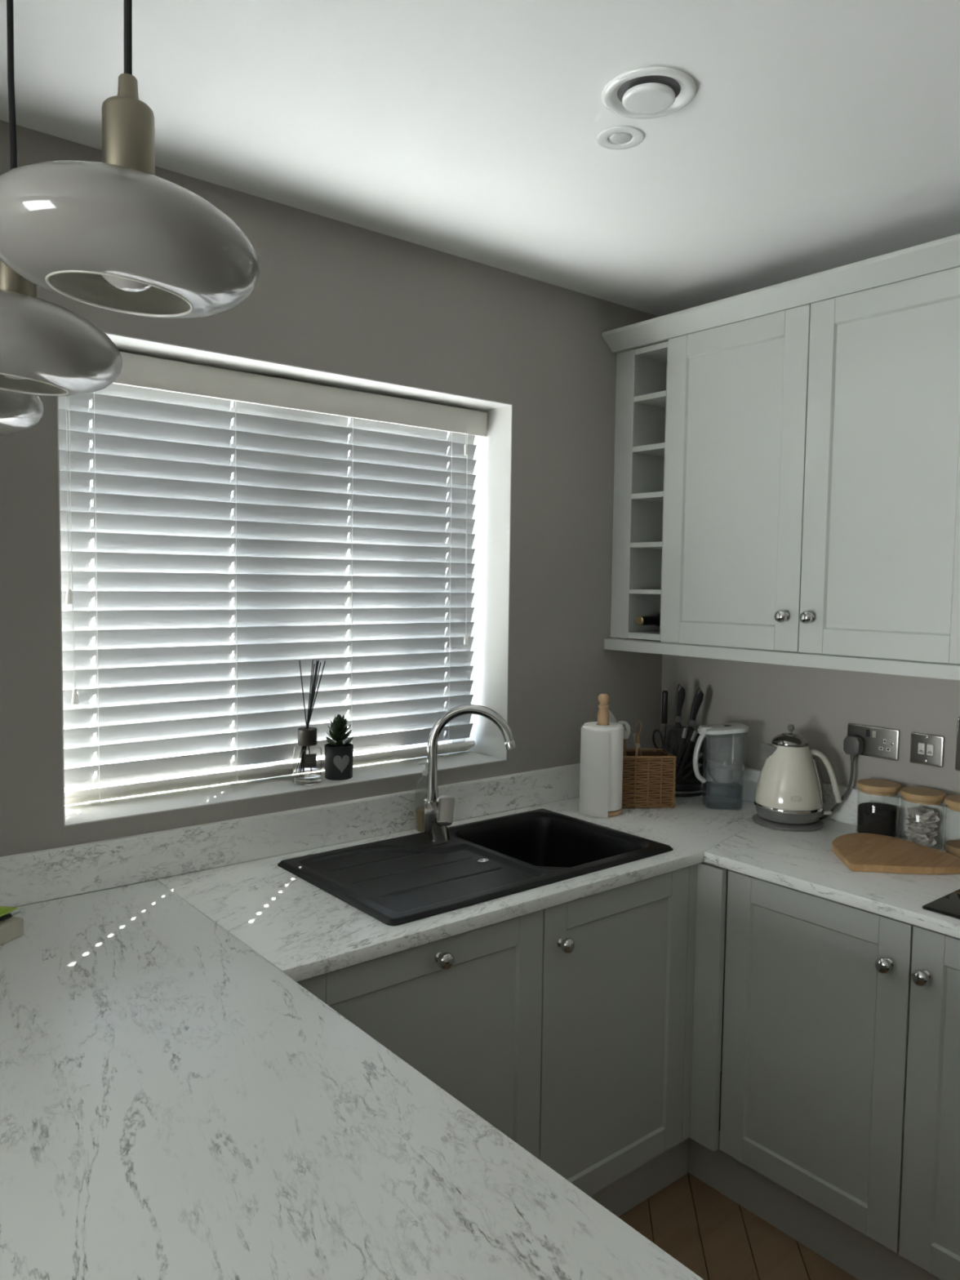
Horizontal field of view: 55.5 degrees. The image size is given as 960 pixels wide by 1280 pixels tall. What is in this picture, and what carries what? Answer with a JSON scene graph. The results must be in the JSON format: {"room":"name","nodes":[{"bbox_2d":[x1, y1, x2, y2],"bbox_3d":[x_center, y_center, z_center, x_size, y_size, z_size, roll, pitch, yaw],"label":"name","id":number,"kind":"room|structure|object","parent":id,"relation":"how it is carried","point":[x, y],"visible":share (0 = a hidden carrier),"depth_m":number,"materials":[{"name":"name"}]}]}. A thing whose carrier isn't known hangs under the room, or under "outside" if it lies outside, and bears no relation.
{"room":"kitchen","nodes":[
{"label":"kitchen","id":0,"kind":"room"},
{"bbox_2d":[0,120,668,907],"bbox_3d":[-1.975,0.243,1.273,6.850,2.458,0.420,-2,5,-39],"label":"wall","id":1,"kind":"structure","parent":0,"point":[330,295],"depth_m":2.39,"materials":[{"name":"paint"}]},
{"bbox_2d":[64,400,464,791],"bbox_3d":[-0.537,-0.156,2.447,1.228,1.035,0.065,-2,5,-39],"label":"window","id":2,"kind":"structure","parent":1,"relation":"in","point":[391,748],"depth_m":2.37,"materials":[{"name":"plastic"}]},
{"bbox_2d":[58,351,487,804],"bbox_3d":[-0.472,-0.150,2.369,1.206,1.022,0.090,-2,5,-39],"label":"blind","id":3,"kind":"object","parent":2,"relation":"attached to","point":[162,610],"visible":0.9,"depth_m":2.29,"materials":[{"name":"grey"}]},
{"bbox_2d":[56,331,512,826],"bbox_3d":[-0.453,-0.149,2.344,1.228,1.035,0.201,-2,5,-39],"label":"window frame","id":4,"kind":"structure","parent":1,"relation":"attached to","point":[492,470],"depth_m":2.63,"materials":[{"name":"white paint"}]},
{"bbox_2d":[293,659,325,784],"bbox_3d":[-0.442,0.208,2.338,0.073,0.316,0.073,-2,5,-39],"label":"reed diffuser","id":5,"kind":"object","parent":4,"relation":"on","point":[307,736],"visible":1,"depth_m":2.33,"materials":[{"name":"clear glass"}]},
{"bbox_2d":[324,714,353,780],"bbox_3d":[-0.372,0.280,2.406,0.083,0.168,0.076,-2,5,-39],"label":"potted succulent","id":6,"kind":"object","parent":4,"relation":"on","point":[339,756],"visible":1,"depth_m":2.38,"materials":[{"name":"ceramic"}]},
{"bbox_2d":[324,742,353,780],"bbox_3d":[-0.373,0.320,2.408,0.075,0.087,0.075,-2,5,-39],"label":"pot","id":7,"kind":"object","parent":4,"relation":"on","point":[339,757],"depth_m":2.38,"materials":[{"name":"ceramic"}]},
{"bbox_2d":[0,764,580,906],"bbox_3d":[-0.408,0.469,2.287,2.654,0.102,0.015,-2,5,-39],"label":"upstand","id":8,"kind":"object","parent":1,"relation":"attached to","point":[24,880],"visible":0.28,"depth_m":2.16,"materials":[{"name":"stone"}]},
{"bbox_2d":[0,763,580,859],"bbox_3d":[-0.413,0.418,2.280,2.641,0.003,0.014,-2,5,-39],"label":"trim","id":9,"kind":"structure","parent":1,"relation":"attached to","point":[575,764],"depth_m":2.17,"materials":[{"name":"stone"}]},
{"bbox_2d":[0,0,959,316],"bbox_3d":[-0.236,-0.917,-1.078,7.050,0.200,6.120,-2,5,-39],"label":"ceiling","id":10,"kind":"structure","parent":0,"point":[814,136],"depth_m":1.73,"materials":[{"name":"white paint"}]},
{"bbox_2d":[0,389,43,435],"bbox_3d":[-0.898,-0.672,1.533,0.289,0.634,0.290,-2,5,-39],"label":"pendant lamp","id":11,"kind":"object","parent":10,"relation":"hanging from","point":[19,411],"visible":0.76,"depth_m":1.53,"materials":[{"name":"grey glass"}]},
{"bbox_2d":[0,0,122,395],"bbox_3d":[-0.657,-0.663,1.274,0.289,0.614,0.290,-2,5,-39],"label":"pendant lamp","id":12,"kind":"object","parent":10,"relation":"hanging from","point":[46,348],"visible":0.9,"depth_m":1.23,"materials":[{"name":"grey glass"}]},
{"bbox_2d":[0,0,259,318],"bbox_3d":[-0.388,-0.661,0.990,0.289,0.576,0.290,-2,5,-39],"label":"pendant lamp","id":13,"kind":"object","parent":10,"relation":"hanging from","point":[115,234],"visible":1,"depth_m":0.92,"materials":[{"name":"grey glass"}]},
{"bbox_2d":[596,125,644,149],"bbox_3d":[0.277,-0.989,1.800,0.093,0.005,0.093,-2,5,-39],"label":"recessed light","id":14,"kind":"object","parent":10,"relation":"attached to","point":[620,137],"visible":1,"depth_m":1.79,"materials":[{"name":"plastic"}]},
{"bbox_2d":[601,66,696,119],"bbox_3d":[0.302,-0.972,1.632,0.167,0.018,0.167,-2,5,-39],"label":"ceiling vent","id":15,"kind":"object","parent":10,"relation":"in","point":[654,91],"visible":1,"depth_m":1.61,"materials":[{"name":"plastic"}]},
{"bbox_2d":[618,1071,858,1279],"bbox_3d":[-0.283,1.694,-0.898,7.050,0.120,6.159,-2,5,-39],"label":"floor","id":16,"kind":"structure","parent":0,"point":[712,1235],"depth_m":2.21,"materials":[{"name":"brown wood"}]},
{"bbox_2d":[297,909,543,1159],"bbox_3d":[-0.270,1.013,2.021,0.604,0.872,0.605,-2,5,-39],"label":"door","id":17,"kind":"structure","parent":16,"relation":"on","point":[464,1011],"depth_m":1.87,"materials":[{"name":"paint"}]},
{"bbox_2d":[538,866,689,1195],"bbox_3d":[0.169,0.920,2.372,0.516,0.720,0.605,-2,5,-39],"label":"base cabinet","id":18,"kind":"object","parent":16,"relation":"on","point":[614,971],"visible":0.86,"depth_m":2.16,"materials":[{"name":"paint"}]},
{"bbox_2d":[156,791,757,982],"bbox_3d":[0.137,0.537,2.337,1.717,0.028,0.602,-2,5,-39],"label":"countertop","id":19,"kind":"structure","parent":18,"relation":"on","point":[304,931],"depth_m":1.94,"materials":[{"name":"stone"}]},
{"bbox_2d":[415,760,438,828],"bbox_3d":[-0.142,0.417,2.448,0.062,0.189,0.063,-2,5,-39],"label":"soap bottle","id":20,"kind":"object","parent":19,"relation":"on","point":[424,762],"visible":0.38,"depth_m":2.44,"materials":[{"name":"plastic"}]},
{"bbox_2d":[424,703,516,841],"bbox_3d":[-0.025,0.337,2.325,0.233,0.350,0.068,1,4,-1],"label":"mixer tap","id":21,"kind":"object","parent":19,"relation":"on","point":[438,812],"visible":1,"depth_m":2.31,"materials":[{"name":"silver metal"}]},
{"bbox_2d":[277,808,673,925],"bbox_3d":[0.006,0.607,2.230,0.860,0.177,0.493,-2,5,-39],"label":"sink","id":22,"kind":"object","parent":19,"relation":"in","point":[397,881],"visible":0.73,"depth_m":2.17,"materials":[{"name":"black"}]},
{"bbox_2d":[596,693,622,817],"bbox_3d":[0.357,0.330,2.662,0.121,0.350,0.121,-2,5,-39],"label":"paper holder","id":23,"kind":"object","parent":19,"relation":"on","point":[602,716],"visible":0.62,"depth_m":2.64,"materials":[{"name":"brown wood"}]},
{"bbox_2d":[578,721,623,817],"bbox_3d":[0.354,0.373,2.660,0.128,0.256,0.126,-2,5,-39],"label":"roll","id":24,"kind":"object","parent":23,"relation":"hanging from","point":[601,772],"visible":0.98,"depth_m":2.61,"materials":[{"name":"white paper"}]},
{"bbox_2d":[621,748,676,808],"bbox_3d":[0.495,0.419,2.779,0.171,0.157,0.133,0,4,-6],"label":"wicker basket","id":25,"kind":"object","parent":19,"relation":"on","point":[647,781],"visible":0.71,"depth_m":2.72,"materials":[{"name":"wicker"}]},
{"bbox_2d":[608,709,623,754],"bbox_3d":[0.440,0.348,2.790,0.155,0.286,0.016,0,4,-13],"label":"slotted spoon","id":26,"kind":"object","parent":25,"relation":"in","point":[611,718],"visible":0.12,"depth_m":2.77,"materials":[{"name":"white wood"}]},
{"bbox_2d":[617,720,630,755],"bbox_3d":[0.435,0.367,2.744,0.056,0.253,0.029,-1,4,-22],"label":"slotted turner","id":27,"kind":"object","parent":25,"relation":"in","point":[626,733],"visible":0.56,"depth_m":2.73,"materials":[{"name":"white plastic"}]},
{"bbox_2d":[632,733,642,755],"bbox_3d":[0.498,0.387,2.767,0.076,0.209,0.016,1,4,1],"label":"serving spoon","id":28,"kind":"object","parent":25,"relation":"in","point":[640,753],"visible":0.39,"depth_m":2.76,"materials":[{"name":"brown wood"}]},
{"bbox_2d":[635,721,641,755],"bbox_3d":[0.470,0.368,2.732,0.020,0.252,0.015,-2,5,-39],"label":"utensil","id":29,"kind":"object","parent":25,"relation":"in","point":[637,735],"visible":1,"depth_m":2.73,"materials":[{"name":"brown wood"}]},
{"bbox_2d":[662,724,708,796],"bbox_3d":[0.634,0.383,2.922,0.182,0.218,0.100,1,4,0],"label":"knife block","id":30,"kind":"object","parent":19,"relation":"on","point":[690,786],"visible":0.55,"depth_m":2.90,"materials":[{"name":"black plastic"}]},
{"bbox_2d":[661,686,667,746],"bbox_3d":[0.589,0.300,2.917,0.019,0.304,0.019,-2,5,-39],"label":"sharpening steel","id":31,"kind":"object","parent":30,"relation":"in","point":[664,693],"visible":0.91,"depth_m":2.91,"materials":[{"name":"grey"}]},
{"bbox_2d":[652,728,676,755],"bbox_3d":[0.582,0.368,2.880,0.076,0.173,0.011,1,4,0],"label":"scissors","id":32,"kind":"object","parent":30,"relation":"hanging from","point":[666,748],"visible":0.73,"depth_m":2.87,"materials":[{"name":"black plastic"}]},
{"bbox_2d":[672,684,684,759],"bbox_3d":[0.631,0.282,2.906,0.037,0.287,0.017,1,4,0],"label":"kitchen knife","id":33,"kind":"object","parent":30,"relation":"in","point":[680,695],"visible":0.85,"depth_m":2.90,"materials":[{"name":"black plastic"}]},
{"bbox_2d":[675,727,688,768],"bbox_3d":[0.633,0.353,2.883,0.041,0.154,0.012,1,4,0],"label":"utility knife","id":34,"kind":"object","parent":30,"relation":"in","point":[685,730],"visible":0.91,"depth_m":2.88,"materials":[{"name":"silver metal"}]},
{"bbox_2d":[676,729,697,776],"bbox_3d":[0.655,0.360,2.884,0.063,0.152,0.012,1,4,0],"label":"utility knife","id":35,"kind":"object","parent":30,"relation":"in","point":[694,735],"visible":1,"depth_m":2.88,"materials":[{"name":"silver metal"}]},
{"bbox_2d":[676,687,703,773],"bbox_3d":[0.670,0.289,2.906,0.079,0.278,0.017,1,4,0],"label":"kitchen knife","id":36,"kind":"object","parent":30,"relation":"in","point":[699,696],"visible":0.92,"depth_m":2.90,"materials":[{"name":"black plastic"}]},
{"bbox_2d":[683,762,702,778],"bbox_3d":[0.670,0.413,2.877,0.058,0.053,0.012,1,4,0],"label":"utility knife","id":37,"kind":"object","parent":30,"relation":"in","point":[700,764],"visible":0.58,"depth_m":2.88,"materials":[{"name":"silver metal"}]},
{"bbox_2d":[684,751,703,768],"bbox_3d":[0.673,0.380,2.874,0.060,0.054,0.012,1,4,0],"label":"utility knife","id":38,"kind":"object","parent":30,"relation":"in","point":[700,754],"visible":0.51,"depth_m":2.87,"materials":[{"name":"silver metal"}]},
{"bbox_2d":[693,722,749,808],"bbox_3d":[0.724,0.379,2.759,0.159,0.250,0.108,1,4,0],"label":"water jug","id":39,"kind":"object","parent":19,"relation":"on","point":[724,773],"visible":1,"depth_m":2.74,"materials":[{"name":"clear plastic"}]},
{"bbox_2d":[681,862,726,1151],"bbox_3d":[0.561,0.927,2.311,0.048,0.724,0.095,-2,5,-39],"label":"post","id":40,"kind":"object","parent":18,"relation":"attached to","point":[707,882],"visible":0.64,"depth_m":2.31,"materials":[{"name":"paint"}]},
{"bbox_2d":[589,1137,689,1217],"bbox_3d":[0.054,1.377,2.048,1.296,0.151,0.016,-2,5,-39],"label":"plinth","id":41,"kind":"object","parent":16,"relation":"on","point":[639,1184],"visible":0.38,"depth_m":2.34,"materials":[{"name":"paint"}]},
{"bbox_2d":[688,1130,941,1279],"bbox_3d":[1.149,1.411,1.744,0.016,0.151,1.871,-2,5,-39],"label":"plinth","id":42,"kind":"object","parent":16,"relation":"on","point":[847,1248],"visible":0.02,"depth_m":2.19,"materials":[{"name":"paint"}]},
{"bbox_2d":[719,870,915,1253],"bbox_3d":[0.943,0.937,2.264,0.557,0.720,0.457,-2,5,-39],"label":"base cabinet","id":43,"kind":"object","parent":16,"relation":"on","point":[817,988],"visible":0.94,"depth_m":2.09,"materials":[{"name":"paint"}]},
{"bbox_2d":[898,924,959,1279],"bbox_3d":[1.281,0.968,1.849,0.557,0.720,0.608,-2,5,-39],"label":"base cabinet","id":44,"kind":"object","parent":16,"relation":"on","point":[930,1223],"visible":0.98,"depth_m":1.89,"materials":[{"name":"paint"}]},
{"bbox_2d":[703,818,959,938],"bbox_3d":[1.299,0.585,1.832,0.554,0.028,1.912,-2,5,-39],"label":"countertop","id":45,"kind":"structure","parent":44,"relation":"on","point":[806,861],"depth_m":2.13,"materials":[{"name":"stone"}]},
{"bbox_2d":[751,813,823,831],"bbox_3d":[0.872,0.511,2.585,0.193,0.012,0.193,-2,5,-39],"label":"stand","id":46,"kind":"object","parent":45,"relation":"on","point":[818,824],"visible":0.55,"depth_m":2.52,"materials":[{"name":"plastic"}]},
{"bbox_2d":[753,724,841,824],"bbox_3d":[0.884,0.370,2.582,0.210,0.268,0.187,-1,4,-29],"label":"kettle","id":47,"kind":"object","parent":46,"relation":"on","point":[789,789],"visible":1,"depth_m":2.52,"materials":[{"name":"white metal"}]},
{"bbox_2d":[856,778,901,831],"bbox_3d":[1.071,0.456,2.456,0.109,0.143,0.109,-2,5,-39],"label":"storage jar","id":48,"kind":"object","parent":45,"relation":"on","point":[868,786],"visible":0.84,"depth_m":2.42,"materials":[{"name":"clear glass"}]},
{"bbox_2d":[857,802,897,837],"bbox_3d":[1.070,0.486,2.458,0.098,0.076,0.098,-2,5,-39],"label":"coffee","id":49,"kind":"object","parent":48,"relation":"in","point":[875,818],"visible":0.77,"depth_m":2.42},
{"bbox_2d":[831,832,959,874],"bbox_3d":[1.028,0.530,2.277,0.283,0.018,0.292,1,4,5],"label":"chopping board","id":50,"kind":"object","parent":45,"relation":"on","point":[860,851],"visible":1,"depth_m":2.21,"materials":[{"name":"brown wood"}]},
{"bbox_2d":[899,786,946,847],"bbox_3d":[1.146,0.463,2.365,0.109,0.143,0.109,-2,5,-39],"label":"storage jar","id":51,"kind":"object","parent":45,"relation":"on","point":[919,795],"visible":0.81,"depth_m":2.33,"materials":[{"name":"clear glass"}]},
{"bbox_2d":[905,832,925,842],"bbox_3d":[1.130,0.508,2.362,0.030,0.022,0.055,0,4,-5],"label":"sachet","id":52,"kind":"object","parent":51,"relation":"in","point":[915,840],"visible":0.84,"depth_m":2.37,"materials":[{"name":"paper"}]},
{"bbox_2d":[907,839,928,846],"bbox_3d":[1.133,0.518,2.358,0.027,0.025,0.055,-1,4,-30],"label":"sachet","id":53,"kind":"object","parent":51,"relation":"in","point":[920,842],"visible":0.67,"depth_m":2.34,"materials":[{"name":"paper"}]},
{"bbox_2d":[909,829,928,839],"bbox_3d":[1.132,0.502,2.357,0.028,0.029,0.056,-1,4,-25],"label":"sachet","id":54,"kind":"object","parent":51,"relation":"in","point":[923,835],"visible":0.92,"depth_m":2.34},
{"bbox_2d":[908,834,933,842],"bbox_3d":[1.137,0.515,2.355,0.056,0.029,0.026,2,4,22],"label":"sachet","id":55,"kind":"object","parent":51,"relation":"in","point":[910,835],"visible":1,"depth_m":2.36,"materials":[{"name":"paper"}]},
{"bbox_2d":[911,836,936,847],"bbox_3d":[1.144,0.521,2.353,0.055,0.028,0.032,2,4,13],"label":"sachet","id":56,"kind":"object","parent":51,"relation":"in","point":[929,844],"visible":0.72,"depth_m":2.34,"materials":[{"name":"paper"}]},
{"bbox_2d":[911,827,937,839],"bbox_3d":[1.145,0.498,2.351,0.056,0.030,0.029,0,4,-8],"label":"sachet","id":57,"kind":"object","parent":51,"relation":"in","point":[913,832],"visible":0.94,"depth_m":2.35,"materials":[{"name":"paper"}]},
{"bbox_2d":[906,826,931,832],"bbox_3d":[1.132,0.489,2.357,0.032,0.026,0.055,-3,5,-42],"label":"sachet","id":58,"kind":"object","parent":57,"relation":"on","point":[926,828],"visible":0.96,"depth_m":2.35,"materials":[{"name":"paper"}]},
{"label":"sachet","id":59,"kind":"object","parent":58,"relation":"on","visible":0},
{"bbox_2d":[909,822,933,827],"bbox_3d":[1.137,0.477,2.353,0.054,0.019,0.029,2,4,20],"label":"sachet","id":60,"kind":"object","parent":59,"relation":"on","point":[910,824],"visible":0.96,"depth_m":2.35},
{"bbox_2d":[915,822,935,831],"bbox_3d":[1.151,0.479,2.350,0.057,0.034,0.029,-1,4,-30],"label":"sachet","id":61,"kind":"object","parent":59,"relation":"on","point":[922,826],"visible":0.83,"depth_m":2.34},
{"bbox_2d":[910,822,933,830],"bbox_3d":[1.141,0.484,2.350,0.057,0.033,0.030,1,4,5],"label":"sachet","id":62,"kind":"object","parent":57,"relation":"on","point":[912,825],"visible":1,"depth_m":2.35,"materials":[{"name":"paper"}]},
{"bbox_2d":[913,818,937,828],"bbox_3d":[1.147,0.471,2.350,0.055,0.022,0.028,0,4,-7],"label":"sachet","id":63,"kind":"object","parent":62,"relation":"on","point":[935,825],"visible":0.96,"depth_m":2.35,"materials":[{"name":"paper"}]},
{"label":"sachet","id":64,"kind":"object","parent":63,"relation":"on","visible":0},
{"bbox_2d":[906,807,933,819],"bbox_3d":[1.135,0.449,2.352,0.032,0.023,0.054,-3,5,-43],"label":"sachet","id":65,"kind":"object","parent":64,"relation":"on","point":[912,811],"visible":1,"depth_m":2.36,"materials":[{"name":"paper"}]},
{"label":"sachet","id":66,"kind":"object","parent":51,"relation":"in","visible":0},
{"bbox_2d":[927,831,937,838],"bbox_3d":[1.160,0.504,2.366,0.029,0.026,0.056,0,4,-8],"label":"sachet","id":67,"kind":"object","parent":66,"relation":"on","point":[931,834],"visible":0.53,"depth_m":2.34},
{"label":"sachet","id":68,"kind":"object","parent":51,"relation":"in","visible":0},
{"bbox_2d":[907,817,931,822],"bbox_3d":[1.132,0.465,2.356,0.030,0.027,0.056,-3,5,-43],"label":"sachet","id":69,"kind":"object","parent":68,"relation":"on","point":[925,820],"visible":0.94,"depth_m":2.34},
{"label":"sachet","id":70,"kind":"object","parent":68,"relation":"on","visible":0},
{"bbox_2d":[907,809,922,819],"bbox_3d":[1.130,0.455,2.368,0.032,0.025,0.054,2,4,21],"label":"sachet","id":71,"kind":"object","parent":70,"relation":"on","point":[914,816],"visible":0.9,"depth_m":2.35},
{"bbox_2d":[906,807,928,817],"bbox_3d":[1.146,0.450,2.378,0.054,0.024,0.027,1,4,10],"label":"sachet","id":72,"kind":"object","parent":71,"relation":"on","point":[922,809],"visible":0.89,"depth_m":2.38,"materials":[{"name":"paper"}]},
{"bbox_2d":[911,808,933,820],"bbox_3d":[1.154,0.456,2.377,0.058,0.034,0.026,4,5,38],"label":"sachet","id":73,"kind":"object","parent":71,"relation":"on","point":[926,811],"visible":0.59,"depth_m":2.38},
{"bbox_2d":[922,888,959,919],"bbox_3d":[1.295,0.568,1.831,0.485,0.006,0.587,-2,5,-39],"label":"induction hob","id":74,"kind":"object","parent":45,"relation":"in","point":[948,904],"visible":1,"depth_m":1.91,"materials":[{"name":"black glass"}]},
{"bbox_2d":[943,795,959,845],"bbox_3d":[1.217,0.469,2.277,0.109,0.143,0.109,-2,5,-39],"label":"storage jar","id":75,"kind":"object","parent":45,"relation":"on","point":[953,802],"visible":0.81,"depth_m":2.27,"materials":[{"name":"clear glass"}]},
{"bbox_2d":[945,840,959,857],"bbox_3d":[1.216,0.525,2.280,0.096,0.026,0.096,-2,5,-39],"label":"sugar","id":76,"kind":"object","parent":75,"relation":"in","point":[952,846],"visible":0.84,"depth_m":2.27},
{"bbox_3d":[-0.139,1.097,0.637,0.764,0.882,2.920,-2,5,-39],"label":"cabinet","id":77,"kind":"object","parent":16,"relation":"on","visible":0},
{"bbox_2d":[0,880,703,1279],"bbox_3d":[-0.121,0.644,0.595,0.885,0.028,2.984,-2,5,-39],"label":"countertop","id":78,"kind":"structure","parent":77,"relation":"on","point":[175,1104],"depth_m":1.08,"materials":[{"name":"stone"}]},
{"bbox_2d":[0,916,23,945],"bbox_3d":[-0.943,0.539,1.606,0.115,0.032,0.240,2,4,18],"label":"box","id":79,"kind":"object","parent":78,"relation":"on","point":[11,928],"visible":1,"depth_m":1.68,"materials":[{"name":"cardboard"}]},
{"bbox_2d":[0,911,21,921],"bbox_3d":[-0.889,0.514,1.669,0.008,0.008,0.110,2,4,25],"label":"pen","id":80,"kind":"object","parent":79,"relation":"on","point":[8,915],"visible":1,"depth_m":1.69,"materials":[{"name":"black plastic"}]},
{"bbox_3d":[-0.936,0.515,1.607,0.065,0.014,0.150,2,4,18],"label":"wallet","id":81,"kind":"object","parent":79,"relation":"on","visible":0},
{"bbox_2d":[0,906,17,916],"bbox_3d":[-0.927,0.505,1.639,0.094,0.002,0.158,2,4,13],"label":"card","id":82,"kind":"object","parent":81,"relation":"on","point":[4,910],"visible":1,"depth_m":1.69,"materials":[{"name":"paper"}]},
{"bbox_2d":[659,654,959,1071],"bbox_3d":[2.453,0.315,1.065,0.250,2.458,5.500,-2,5,-39],"label":"wall","id":83,"kind":"structure","parent":0,"point":[820,704],"depth_m":2.66,"materials":[{"name":"paint"}]},
{"bbox_2d":[660,266,959,664],"bbox_3d":[0.933,-0.420,2.451,0.311,0.898,0.916,-2,5,-39],"label":"upper cabinet","id":84,"kind":"object","parent":83,"relation":"attached to","point":[811,504],"visible":1,"depth_m":2.33,"materials":[{"name":"paint"}]},
{"bbox_2d":[601,233,959,353],"bbox_3d":[0.960,-0.880,2.176,0.068,0.054,1.759,-2,5,-39],"label":"crown molding","id":85,"kind":"structure","parent":84,"relation":"attached to","point":[943,254],"depth_m":2.34,"materials":[{"name":"paint"}]},
{"bbox_2d":[608,637,959,665],"bbox_3d":[1.069,0.047,2.339,0.270,0.015,1.749,-2,5,-39],"label":"board","id":86,"kind":"object","parent":84,"relation":"attached to","point":[633,639],"visible":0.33,"depth_m":2.47,"materials":[{"name":"wood"}]},
{"bbox_2d":[610,341,668,640],"bbox_3d":[0.590,-0.454,2.903,0.272,0.897,0.215,-2,5,-39],"label":"wine rack","id":87,"kind":"object","parent":86,"relation":"on","point":[649,364],"depth_m":2.87,"materials":[{"name":"paint"}]},
{"bbox_2d":[628,631,659,640],"bbox_3d":[0.606,-0.015,2.896,0.262,0.020,0.126,-2,5,-39],"label":"shelf","id":88,"kind":"object","parent":87,"relation":"attached to","point":[647,635],"depth_m":2.82,"materials":[{"name":"paint"}]},
{"bbox_2d":[629,589,661,594],"bbox_3d":[0.608,-0.152,2.887,0.262,0.014,0.126,-2,5,-39],"label":"shelf","id":89,"kind":"object","parent":87,"relation":"attached to","point":[631,591],"depth_m":2.80,"materials":[{"name":"paint"}]},
{"bbox_2d":[630,541,662,549],"bbox_3d":[0.610,-0.296,2.878,0.262,0.016,0.126,-2,5,-39],"label":"shelf","id":90,"kind":"object","parent":87,"relation":"attached to","point":[633,544],"depth_m":2.81,"materials":[{"name":"paint"}]},
{"bbox_2d":[631,491,663,502],"bbox_3d":[0.612,-0.446,2.868,0.262,0.016,0.126,-2,5,-39],"label":"shelf","id":91,"kind":"object","parent":87,"relation":"attached to","point":[637,496],"depth_m":2.81,"materials":[{"name":"paint"}]},
{"bbox_2d":[635,612,660,627],"bbox_3d":[0.573,-0.063,2.898,0.206,0.072,0.072,-2,5,-39],"label":"wine bottle","id":92,"kind":"object","parent":87,"relation":"in","point":[652,620],"visible":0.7,"depth_m":2.85,"materials":[{"name":"black glass"}]},
{"bbox_2d":[632,442,664,457],"bbox_3d":[0.614,-0.590,2.859,0.262,0.016,0.126,-2,5,-39],"label":"shelf","id":93,"kind":"object","parent":87,"relation":"attached to","point":[639,449],"depth_m":2.82,"materials":[{"name":"paint"}]},
{"bbox_2d":[633,390,666,408],"bbox_3d":[0.616,-0.743,2.849,0.262,0.017,0.126,-2,5,-39],"label":"shelf","id":94,"kind":"object","parent":87,"relation":"attached to","point":[658,399],"depth_m":2.81,"materials":[{"name":"paint"}]},
{"bbox_2d":[635,341,667,363],"bbox_3d":[0.618,-0.886,2.841,0.262,0.018,0.126,-2,5,-39],"label":"shelf","id":95,"kind":"object","parent":87,"relation":"attached to","point":[655,353],"depth_m":2.80,"materials":[{"name":"paint"}]},
{"bbox_2d":[604,638,959,680],"bbox_3d":[0.959,0.063,2.245,0.020,0.034,1.759,-2,5,-39],"label":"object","id":96,"kind":"object","parent":86,"relation":"attached to","point":[921,669],"visible":1,"depth_m":2.39,"materials":[{"name":"paint"}]},
{"bbox_2d":[701,760,959,845],"bbox_3d":[1.373,0.499,2.190,0.015,0.102,2.383,-2,5,-39],"label":"upstand","id":97,"kind":"object","parent":83,"relation":"attached to","point":[846,811],"visible":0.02,"depth_m":2.59,"materials":[{"name":"stone"}]},
{"bbox_2d":[847,723,899,760],"bbox_3d":[1.089,0.282,2.532,0.012,0.085,0.147,-2,5,-39],"label":"double socket","id":98,"kind":"object","parent":83,"relation":"attached to","point":[878,742],"visible":0.77,"depth_m":2.52,"materials":[{"name":"grey metal"}]},
{"bbox_2d":[818,734,863,820],"bbox_3d":[1.020,0.392,2.576,0.110,0.252,0.041,3,4,31],"label":"plug","id":99,"kind":"object","parent":98,"relation":"in","point":[853,745],"visible":0.94,"depth_m":2.55,"materials":[{"name":"plastic"}]},
{"bbox_2d":[865,728,870,737],"bbox_3d":[1.079,0.259,2.538,0.004,0.021,0.012,-2,5,-39],"label":"rocker switch","id":100,"kind":"object","parent":98,"relation":"attached to","point":[867,731],"depth_m":2.54,"materials":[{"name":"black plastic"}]},
{"bbox_2d":[871,729,876,737],"bbox_3d":[1.091,0.260,2.523,0.004,0.021,0.012,-2,5,-39],"label":"rocker switch","id":101,"kind":"object","parent":98,"relation":"attached to","point":[873,731],"depth_m":2.52,"materials":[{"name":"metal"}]},
{"bbox_2d":[909,732,944,767],"bbox_3d":[1.183,0.290,2.416,0.012,0.082,0.086,-2,5,-39],"label":"switch","id":102,"kind":"object","parent":83,"relation":"attached to","point":[925,748],"visible":1,"depth_m":2.41,"materials":[{"name":"grey metal"}]},
{"bbox_2d":[917,742,924,754],"bbox_3d":[1.173,0.288,2.423,0.005,0.030,0.018,-2,5,-39],"label":"rocker switch","id":103,"kind":"object","parent":102,"relation":"attached to","point":[921,746],"depth_m":2.42,"materials":[{"name":"white plastic"}]},
{"bbox_2d":[926,743,933,755],"bbox_3d":[1.188,0.290,2.405,0.005,0.030,0.018,-2,5,-39],"label":"rocker switch","id":104,"kind":"object","parent":102,"relation":"attached to","point":[930,747],"depth_m":2.40,"materials":[{"name":"white plastic"}]},
{"bbox_2d":[955,716,959,770],"bbox_3d":[1.258,0.270,2.324,0.012,0.138,0.086,-2,5,-39],"label":"socket","id":105,"kind":"object","parent":83,"relation":"attached to","point":[957,744],"visible":1,"depth_m":2.35,"materials":[{"name":"grey metal"}]},
{"label":"outside","id":106,"kind":"structure","parent":0,"visible":0},
{"bbox_2d":[71,662,423,776],"bbox_3d":[-5.359,1.271,8.931,26.000,0.350,15.579,-2,5,-39],"label":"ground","id":107,"kind":"structure","parent":106,"point":[348,663],"depth_m":10.42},
{"label":"sachet","id":108,"kind":"object","parent":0,"visible":0},
{"bbox_2d":[915,810,939,823],"bbox_3d":[1.151,0.457,2.349,0.056,0.027,0.028,0,4,-11],"label":"sachet","id":109,"kind":"object","parent":108,"relation":"on","point":[935,816],"visible":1,"depth_m":2.35,"materials":[{"name":"paper"}]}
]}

